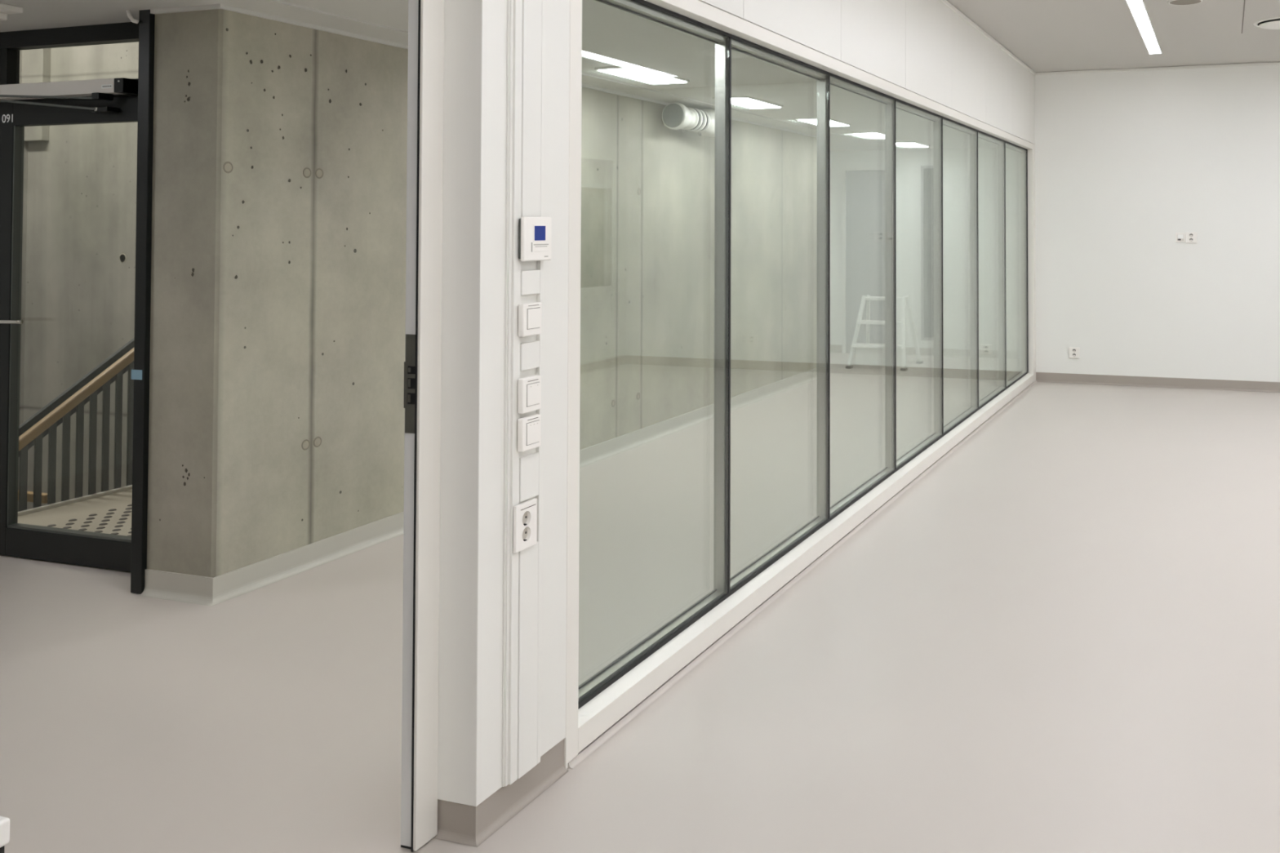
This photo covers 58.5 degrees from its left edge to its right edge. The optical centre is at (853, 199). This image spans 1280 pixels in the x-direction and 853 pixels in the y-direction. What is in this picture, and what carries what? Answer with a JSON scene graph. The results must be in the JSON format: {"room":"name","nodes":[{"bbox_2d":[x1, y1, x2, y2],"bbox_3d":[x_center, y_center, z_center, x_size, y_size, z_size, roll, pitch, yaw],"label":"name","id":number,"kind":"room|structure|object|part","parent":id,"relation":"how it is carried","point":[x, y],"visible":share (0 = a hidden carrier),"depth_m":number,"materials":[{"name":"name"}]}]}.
{"room":"empty office room","nodes":[
{"label":"empty office room","id":0,"kind":"room"},
{"bbox_2d":[23,41,138,509],"bbox_3d":[-5.889,0.913,8.863,8.400,7.600,0.123,0,-1,18],"label":"wall","id":1,"kind":"structure","parent":0,"point":[80,286],"depth_m":8.92,"materials":[{"name":"concrete"}]},
{"bbox_2d":[17,48,50,511],"bbox_3d":[-6.961,0.918,9.095,0.820,7.600,0.120,0,-1,18],"label":"trim","id":2,"kind":"structure","parent":1,"relation":"attached to","point":[34,64],"depth_m":9.07,"materials":[{"name":"concrete"}]},
{"bbox_2d":[17,484,132,515],"bbox_3d":[-4.049,1.721,6.619,0.030,0.156,2.735,0,-1,18],"label":"trim","id":3,"kind":"structure","parent":1,"relation":"attached to","point":[127,487],"depth_m":6.03,"materials":[{"name":"white metal"}]},
{"bbox_2d":[146,8,817,577],"bbox_3d":[-1.619,0.489,7.821,0.357,2.395,6.971,0,-1,18],"label":"wall","id":4,"kind":"structure","parent":0,"point":[277,417],"depth_m":5.04,"materials":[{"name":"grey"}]},
{"bbox_2d":[138,368,817,606],"bbox_3d":[-1.607,1.636,7.771,0.393,0.097,7.008,0,-1,18],"label":"baseboard","id":5,"kind":"structure","parent":4,"relation":"attached to","point":[159,584],"depth_m":5.00,"materials":[{"name":"grey plastic"}]},
{"bbox_2d":[150,0,845,137],"bbox_3d":[-1.675,-0.715,7.236,0.650,0.016,8.170,0,-1,18],"label":"trim","id":6,"kind":"structure","parent":4,"relation":"attached to","point":[211,6],"depth_m":5.01,"materials":[{"name":"white paint"}]},
{"bbox_2d":[662,102,715,137],"bbox_3d":[-1.195,-0.589,8.183,0.257,0.220,0.654,0,-1,18],"label":"ventilation duct","id":7,"kind":"object","parent":4,"relation":"attached to","point":[675,115],"visible":0.95,"depth_m":8.02,"materials":[{"name":"white metal"}]},
{"bbox_2d":[662,103,684,127],"bbox_3d":[-1.277,-0.598,7.873,0.172,0.172,0.007,0,-1,18],"label":"grille","id":8,"kind":"object","parent":7,"relation":"attached to","point":[673,113],"depth_m":7.87,"materials":[{"name":"grey metal"}]},
{"bbox_2d":[0,0,998,151],"bbox_3d":[-2.445,-0.799,6.109,4.705,0.100,15.400,0,-1,18],"label":"ceiling","id":9,"kind":"structure","parent":0,"point":[611,36],"depth_m":5.84,"materials":[{"name":"white paint"}]},
{"bbox_2d":[0,3,22,20],"bbox_3d":[-3.505,-0.760,4.490,0.200,0.055,0.160,0,-1,18],"label":"smoke detector","id":10,"kind":"object","parent":9,"relation":"attached to","point":[5,9],"visible":1,"depth_m":4.51,"materials":[{"name":"white plastic"}]},
{"bbox_2d":[125,9,138,23],"bbox_3d":[-2.982,-0.758,4.595,0.059,0.061,0.016,0,-1,18],"label":"clip","id":11,"kind":"object","parent":9,"relation":"attached to","point":[131,17],"visible":1,"depth_m":4.59,"materials":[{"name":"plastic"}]},
{"bbox_2d":[595,65,689,84],"bbox_3d":[-1.230,-0.731,6.534,0.260,0.018,0.660,0,-1,18],"label":"recessed light","id":12,"kind":"object","parent":9,"relation":"in","point":[637,73],"visible":1,"depth_m":6.44,"materials":[{"name":"white"}]},
{"bbox_2d":[712,95,782,108],"bbox_3d":[-0.748,-0.697,7.976,0.260,0.018,0.660,0,-1,18],"label":"recessed light","id":13,"kind":"object","parent":9,"relation":"in","point":[746,101],"visible":0.86,"depth_m":7.93,"materials":[{"name":"white"}]},
{"bbox_2d":[731,97,780,108],"bbox_3d":[-0.748,-0.691,7.975,0.230,0.006,0.630,0,-1,18],"label":"diffuser","id":14,"kind":"object","parent":13,"relation":"attached to","point":[751,103],"depth_m":7.98,"materials":[{"name":"white plastic"}]},
{"bbox_2d":[795,117,817,124],"bbox_3d":[-0.320,-0.666,9.280,0.215,0.018,0.588,0,-1,18],"label":"recessed light","id":15,"kind":"object","parent":9,"relation":"in","point":[810,120],"depth_m":9.22,"materials":[{"name":"white plastic"}]},
{"bbox_2d":[830,118,851,126],"bbox_3d":[-0.183,-0.663,9.431,0.231,0.018,0.670,0,-1,18],"label":"recessed light","id":16,"kind":"object","parent":9,"relation":"in","point":[833,122],"depth_m":9.58,"materials":[{"name":"white plastic"}]},
{"bbox_2d":[851,131,897,138],"bbox_3d":[0.211,-0.629,10.849,0.260,0.018,0.660,0,-1,18],"label":"recessed light","id":17,"kind":"object","parent":9,"relation":"in","point":[873,135],"visible":0.86,"depth_m":10.68,"materials":[{"name":"white plastic"}]},
{"bbox_2d":[853,133,884,138],"bbox_3d":[0.211,-0.623,10.848,0.230,0.006,0.630,0,-1,18],"label":"diffuser","id":18,"kind":"object","parent":17,"relation":"attached to","point":[873,135],"depth_m":10.71,"materials":[{"name":"white plastic"}]},
{"bbox_2d":[895,141,929,147],"bbox_3d":[0.623,-0.600,12.081,0.260,0.018,0.660,0,-1,18],"label":"recessed light","id":19,"kind":"object","parent":9,"relation":"in","point":[905,144],"visible":0.86,"depth_m":12.00,"materials":[{"name":"white plastic"}]},
{"bbox_2d":[0,352,1279,852],"bbox_3d":[-0.256,1.697,5.318,9.320,0.140,15.400,0,-1,18],"label":"floor","id":20,"kind":"structure","parent":0,"point":[1064,636],"depth_m":3.80,"materials":[{"name":"plastic"}]},
{"bbox_2d":[0,816,9,852],"bbox_3d":[-1.788,1.322,1.986,0.570,0.452,0.152,0,-1,18],"label":"side table","id":21,"kind":"object","parent":20,"relation":"on","point":[4,821],"visible":1,"depth_m":1.96,"materials":[{"name":"white plastic"}]},
{"bbox_2d":[845,294,923,370],"bbox_3d":[0.341,1.407,11.944,0.660,0.754,0.700,0,-1,18],"label":"step stool","id":22,"kind":"object","parent":20,"relation":"on","point":[866,353],"visible":0.99,"depth_m":11.79,"materials":[{"name":"white metal"}]},
{"bbox_3d":[0.095,1.403,12.024,0.116,0.742,0.671,0,-1,18],"label":"frame","id":23,"kind":"part","parent":22,"relation":"part of","materials":[{"name":"white plastic"}]},
{"bbox_3d":[0.281,1.654,11.758,0.540,0.190,0.010,0,-1,18],"label":"kick panel","id":24,"kind":"part","parent":22,"relation":"part of","materials":[{"name":"white plastic"}]},
{"bbox_3d":[0.586,1.399,11.860,0.116,0.742,0.671,0,-1,18],"label":"frame","id":25,"kind":"part","parent":22,"relation":"part of","materials":[{"name":"white plastic"}]},
{"bbox_2d":[437,0,1035,806],"bbox_3d":[-0.435,0.110,4.442,0.170,2.990,13.353,0,-1,18],"label":"wall","id":26,"kind":"structure","parent":0,"point":[472,468],"depth_m":2.79,"materials":[{"name":"white paint"}]},
{"bbox_2d":[400,0,444,852],"bbox_3d":[-1.185,0.423,2.210,0.144,2.260,1.340,0,-1,18],"label":"door","id":27,"kind":"structure","parent":26,"relation":"in","point":[424,166],"depth_m":2.71,"materials":[{"name":"white metal"}]},
{"bbox_3d":[-1.076,0.447,2.701,0.038,0.239,0.003,0,-1,18],"label":"strike plate","id":28,"kind":"part","parent":27,"relation":"part of","materials":[{"name":"black metal"}]},
{"bbox_2d":[433,738,568,847],"bbox_3d":[-0.931,1.525,2.901,0.182,0.090,0.400,0,-1,18],"label":"baseboard","id":29,"kind":"structure","parent":26,"relation":"attached to","point":[457,823],"depth_m":2.78,"materials":[{"name":"grey plastic"}]},
{"bbox_2d":[502,0,545,786],"bbox_3d":[-0.851,0.029,2.901,0.018,2.900,0.160,0,-1,18],"label":"cable trunking","id":30,"kind":"object","parent":26,"relation":"attached to","point":[526,19],"visible":0.94,"depth_m":2.86,"materials":[{"name":"white plastic"}]},
{"bbox_2d":[513,497,537,553],"bbox_3d":[-0.845,0.838,2.860,0.011,0.117,0.090,0,-1,18],"label":"double socket","id":31,"kind":"object","parent":30,"relation":"attached to","point":[525,514],"visible":1,"depth_m":2.86,"materials":[{"name":"white plastic"}]},
{"bbox_2d":[522,527,527,541],"bbox_3d":[-0.846,0.860,2.860,0.008,0.036,0.036,0,-1,18],"label":"outlet","id":32,"kind":"object","parent":31,"relation":"attached to","point":[524,529],"depth_m":2.87,"materials":[{"name":"white plastic"}]},
{"bbox_2d":[522,511,527,525],"bbox_3d":[-0.846,0.820,2.861,0.008,0.036,0.036,0,-1,18],"label":"outlet","id":33,"kind":"object","parent":31,"relation":"attached to","point":[524,513],"depth_m":2.87,"materials":[{"name":"white plastic"}]},
{"bbox_2d":[517,375,541,413],"bbox_3d":[-0.836,0.503,2.874,0.019,0.089,0.083,0,-1,18],"label":"light switch","id":34,"kind":"object","parent":30,"relation":"attached to","point":[529,388],"visible":1,"depth_m":2.86,"materials":[{"name":"white plastic"}]},
{"bbox_2d":[517,413,541,452],"bbox_3d":[-0.836,0.602,2.872,0.019,0.084,0.083,0,-1,18],"label":"light switch","id":35,"kind":"object","parent":30,"relation":"attached to","point":[529,428],"visible":1,"depth_m":2.85,"materials":[{"name":"white plastic"}]},
{"bbox_2d":[518,302,542,337],"bbox_3d":[-0.836,0.310,2.878,0.019,0.084,0.083,0,-1,18],"label":"light switch","id":36,"kind":"object","parent":30,"relation":"attached to","point":[530,314],"visible":1,"depth_m":2.86,"materials":[{"name":"white plastic"}]},
{"bbox_2d":[518,216,551,261],"bbox_3d":[-0.830,0.102,2.900,0.021,0.115,0.125,0,-1,18],"label":"thermostat","id":37,"kind":"object","parent":30,"relation":"attached to","point":[534,232],"visible":1,"depth_m":2.88,"materials":[{"name":"white plastic"}]},
{"bbox_3d":[-0.836,0.101,2.902,0.008,0.104,0.118,0,-1,18],"label":"plate","id":38,"kind":"part","parent":37,"relation":"part of","materials":[{"name":"grey metal"}]},
{"bbox_3d":[-0.603,-1.053,3.721,0.014,0.698,1.120,0,-1,18],"label":"fascia panel","id":39,"kind":"part","parent":26,"relation":"part of","materials":[{"name":"white"}]},
{"bbox_3d":[-0.245,-1.028,4.792,0.014,0.698,1.134,0,-1,18],"label":"fascia panel","id":40,"kind":"part","parent":26,"relation":"part of","materials":[{"name":"white paint"}]},
{"bbox_2d":[564,0,1035,768],"bbox_3d":[0.417,0.170,6.945,0.140,2.990,8.063,0,-1,18],"label":"window","id":41,"kind":"structure","parent":26,"relation":"in","point":[593,706],"depth_m":4.75,"materials":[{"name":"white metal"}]},
{"bbox_2d":[568,380,1036,768],"bbox_3d":[0.494,1.656,6.890,0.018,0.014,8.053,0,-1,18],"label":"trim","id":42,"kind":"structure","parent":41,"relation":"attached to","point":[576,761],"depth_m":4.17,"materials":[{"name":"plastic"}]},
{"bbox_3d":[0.407,1.604,6.879,0.140,0.082,7.871,0,-1,18],"label":"sill","id":43,"kind":"part","parent":41,"relation":"part of","materials":[{"name":"white metal"}]},
{"bbox_3d":[0.017,0.476,5.843,0.007,2.071,1.086,0,-1,18],"label":"pane","id":44,"kind":"part","parent":41,"relation":"part of","materials":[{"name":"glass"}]},
{"bbox_3d":[0.115,-1.002,5.870,0.014,0.698,1.134,0,-1,18],"label":"fascia panel","id":45,"kind":"part","parent":26,"relation":"part of","materials":[{"name":"white paint"}]},
{"bbox_3d":[0.475,-0.977,6.947,0.014,0.698,1.134,0,-1,18],"label":"fascia panel","id":46,"kind":"part","parent":26,"relation":"part of","materials":[{"name":"white"}]},
{"bbox_3d":[0.835,-0.952,8.025,0.014,0.698,1.134,0,-1,18],"label":"fascia panel","id":47,"kind":"part","parent":26,"relation":"part of","materials":[{"name":"white"}]},
{"bbox_3d":[1.195,-0.926,9.103,0.014,0.698,1.134,0,-1,18],"label":"fascia panel","id":48,"kind":"part","parent":26,"relation":"part of","materials":[{"name":"white paint"}]},
{"bbox_3d":[1.564,-0.900,10.208,0.014,0.698,1.192,0,-1,18],"label":"fascia panel","id":49,"kind":"part","parent":26,"relation":"part of","materials":[{"name":"white"}]},
{"bbox_2d":[940,0,1279,75],"bbox_3d":[2.566,-1.325,6.321,4.355,0.022,7.953,0,-1,18],"label":"trim","id":50,"kind":"structure","parent":26,"relation":"attached to","point":[946,2],"depth_m":10.21,"materials":[{"name":"white"}]},
{"bbox_2d":[830,147,1017,351],"bbox_3d":[0.728,0.610,12.988,3.145,2.395,0.120,0,-1,18],"label":"wall","id":51,"kind":"structure","parent":0,"point":[956,162],"depth_m":12.79,"materials":[{"name":"white paint"}]},
{"bbox_2d":[842,166,884,353],"bbox_3d":[0.164,0.710,13.090,0.610,2.200,0.040,0,-1,18],"label":"door","id":52,"kind":"structure","parent":51,"relation":"in","point":[863,187],"depth_m":13.11,"materials":[{"name":"white"}]},
{"bbox_2d":[830,344,1017,359],"bbox_3d":[0.730,1.760,12.886,2.995,0.089,0.021,0,-1,18],"label":"baseboard","id":53,"kind":"structure","parent":51,"relation":"attached to","point":[833,348],"depth_m":12.75,"materials":[{"name":"grey plastic"}]},
{"bbox_2d":[920,165,933,340],"bbox_3d":[0.901,0.614,12.851,0.240,2.020,0.030,0,-1,18],"label":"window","id":54,"kind":"structure","parent":51,"relation":"in","point":[926,171],"depth_m":12.86,"materials":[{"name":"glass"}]},
{"bbox_2d":[1017,151,1019,373],"bbox_3d":[1.895,0.279,11.604,0.050,2.990,1.780,0,-1,18],"label":"wall","id":55,"kind":"structure","parent":0,"point":[1017,152],"depth_m":10.76,"materials":[{"name":"white paint"}]},
{"bbox_2d":[946,0,1279,72],"bbox_3d":[1.748,-1.452,3.749,4.475,0.100,13.553,0,-1,18],"label":"ceiling","id":56,"kind":"structure","parent":0,"point":[1045,35],"depth_m":8.54,"materials":[{"name":"white paint"}]},
{"bbox_2d":[1125,0,1162,53],"bbox_3d":[1.611,-1.333,6.601,0.111,0.004,6.296,0,-1,18],"label":"recessed light","id":57,"kind":"object","parent":56,"relation":"in","point":[1138,10],"visible":1,"depth_m":8.22,"materials":[{"name":"white plastic"}]},
{"bbox_2d":[1168,0,1202,4],"bbox_3d":[2.201,-1.314,7.368,0.220,0.005,0.220,0,-1,18],"label":"ceiling speaker","id":58,"kind":"object","parent":56,"relation":"attached to","point":[1171,2],"visible":1,"depth_m":7.37,"materials":[{"name":"white"}]},
{"bbox_2d":[1241,0,1244,33],"bbox_3d":[2.781,-1.341,6.327,1.019,0.001,7.700,0,-1,18],"label":"trim","id":59,"kind":"structure","parent":56,"relation":"attached to","point":[1244,0],"depth_m":7.89,"materials":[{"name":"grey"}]},
{"bbox_2d":[1253,17,1279,29],"bbox_3d":[3.166,-1.285,8.126,0.456,0.028,0.456,0,-1,18],"label":"ceiling vent","id":60,"kind":"object","parent":56,"relation":"in","point":[1275,24],"visible":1,"depth_m":8.11,"materials":[{"name":"white metal"}]},
{"bbox_2d":[1035,62,1279,382],"bbox_3d":[3.836,0.243,10.116,4.575,2.990,0.120,0,-1,18],"label":"wall","id":61,"kind":"structure","parent":0,"point":[1126,162],"depth_m":10.38,"materials":[{"name":"white paint"}]},
{"bbox_2d":[1068,346,1079,358],"bbox_3d":[2.106,1.458,10.588,0.100,0.100,0.026,0,-1,18],"label":"wall socket","id":62,"kind":"object","parent":61,"relation":"attached to","point":[1074,353],"visible":1,"depth_m":10.58,"materials":[{"name":"white plastic"}]},
{"bbox_2d":[1035,372,1279,392],"bbox_3d":[3.823,1.690,10.012,4.355,0.091,0.021,0,-1,18],"label":"baseboard","id":63,"kind":"structure","parent":61,"relation":"attached to","point":[1104,380],"depth_m":10.34,"materials":[{"name":"grey plastic"}]},
{"bbox_2d":[1175,232,1185,242],"bbox_3d":[3.035,0.350,10.308,0.088,0.086,0.018,0,-1,18],"label":"plate","id":64,"kind":"object","parent":61,"relation":"attached to","point":[1180,237],"visible":1,"depth_m":10.30,"materials":[{"name":"white plastic"}]},
{"bbox_2d":[1185,231,1196,243],"bbox_3d":[3.124,0.349,10.274,0.100,0.100,0.026,0,-1,18],"label":"wall socket","id":65,"kind":"object","parent":61,"relation":"attached to","point":[1190,237],"visible":1,"depth_m":10.26,"materials":[{"name":"white plastic"}]},
{"bbox_3d":[-6.798,0.848,6.143,8.400,7.600,0.060,0,-1,18],"label":"wall","id":66,"kind":"structure","parent":0,"visible":0},
{"bbox_2d":[0,8,155,594],"bbox_3d":[-3.469,0.417,4.876,1.284,2.400,0.252,0,-1,18],"label":"door","id":67,"kind":"structure","parent":66,"relation":"in","point":[75,547],"depth_m":4.97,"materials":[{"name":"black metal"}]},
{"bbox_3d":[-3.834,0.552,5.032,0.239,0.025,0.060,0,-1,18],"label":"handle","id":68,"kind":"part","parent":67,"relation":"part of","materials":[{"name":"silver metal"}]},
{"bbox_2d":[0,77,137,113],"bbox_3d":[-3.591,-0.452,4.930,0.952,0.140,0.143,0,-1,18],"label":"door closer","id":69,"kind":"object","parent":67,"relation":"attached to","point":[104,89],"depth_m":4.87,"materials":[{"name":"silver metal"}]},
{"bbox_3d":[-3.598,-0.454,4.896,0.682,0.043,0.020,0,-1,15],"label":"arm","id":70,"kind":"part","parent":69,"relation":"part of","materials":[{"name":"grey metal"}]},
{"bbox_3d":[-3.613,-0.425,4.916,0.645,0.072,0.018,0,-1,12],"label":"arm","id":71,"kind":"part","parent":69,"relation":"part of","materials":[{"name":"grey metal"}]},
{"bbox_3d":[-3.229,-0.491,4.807,0.062,0.016,0.002,0,-1,18],"label":"label plate","id":72,"kind":"part","parent":69,"relation":"part of","materials":[{"name":"white metal"}]},
{"bbox_2d":[131,369,142,379],"bbox_3d":[-2.939,0.717,4.558,0.058,0.040,0.002,0,-1,18],"label":"tape","id":73,"kind":"object","parent":67,"relation":"attached to","point":[135,374],"visible":1,"depth_m":4.56,"materials":[{"name":"blue"}]},
{"bbox_3d":[-7.171,4.736,7.694,6.650,0.100,2.940,0,-1,18],"label":"floor","id":74,"kind":"structure","parent":0,"visible":0},
{"bbox_2d":[18,347,133,511],"bbox_3d":[-4.288,1.569,6.379,0.045,2.382,1.982,0,-1,18],"label":"stair railing","id":75,"kind":"object","parent":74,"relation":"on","point":[50,420],"visible":0.19,"depth_m":6.24,"materials":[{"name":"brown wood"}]},
{"bbox_3d":[-4.289,1.005,6.392,0.045,1.254,1.968,0,-1,18],"label":"handrail","id":76,"kind":"part","parent":75,"relation":"part of","materials":[{"name":"brown wood"}]},
{"bbox_2d":[18,337,134,457],"bbox_3d":[-4.927,1.248,7.048,0.030,1.732,2.500,0,-1,18],"label":"handrail","id":77,"kind":"object","parent":75,"relation":"attached to","point":[55,402],"visible":0.11,"depth_m":7.03,"materials":[{"name":"brown wood"}]},
{"bbox_2d":[17,490,47,503],"bbox_3d":[-6.262,1.869,7.329,2.650,0.055,0.045,0,-1,18],"label":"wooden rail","id":78,"kind":"object","parent":77,"relation":"attached to","point":[29,494],"visible":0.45,"depth_m":6.92,"materials":[{"name":"brown wood"}]}
]}

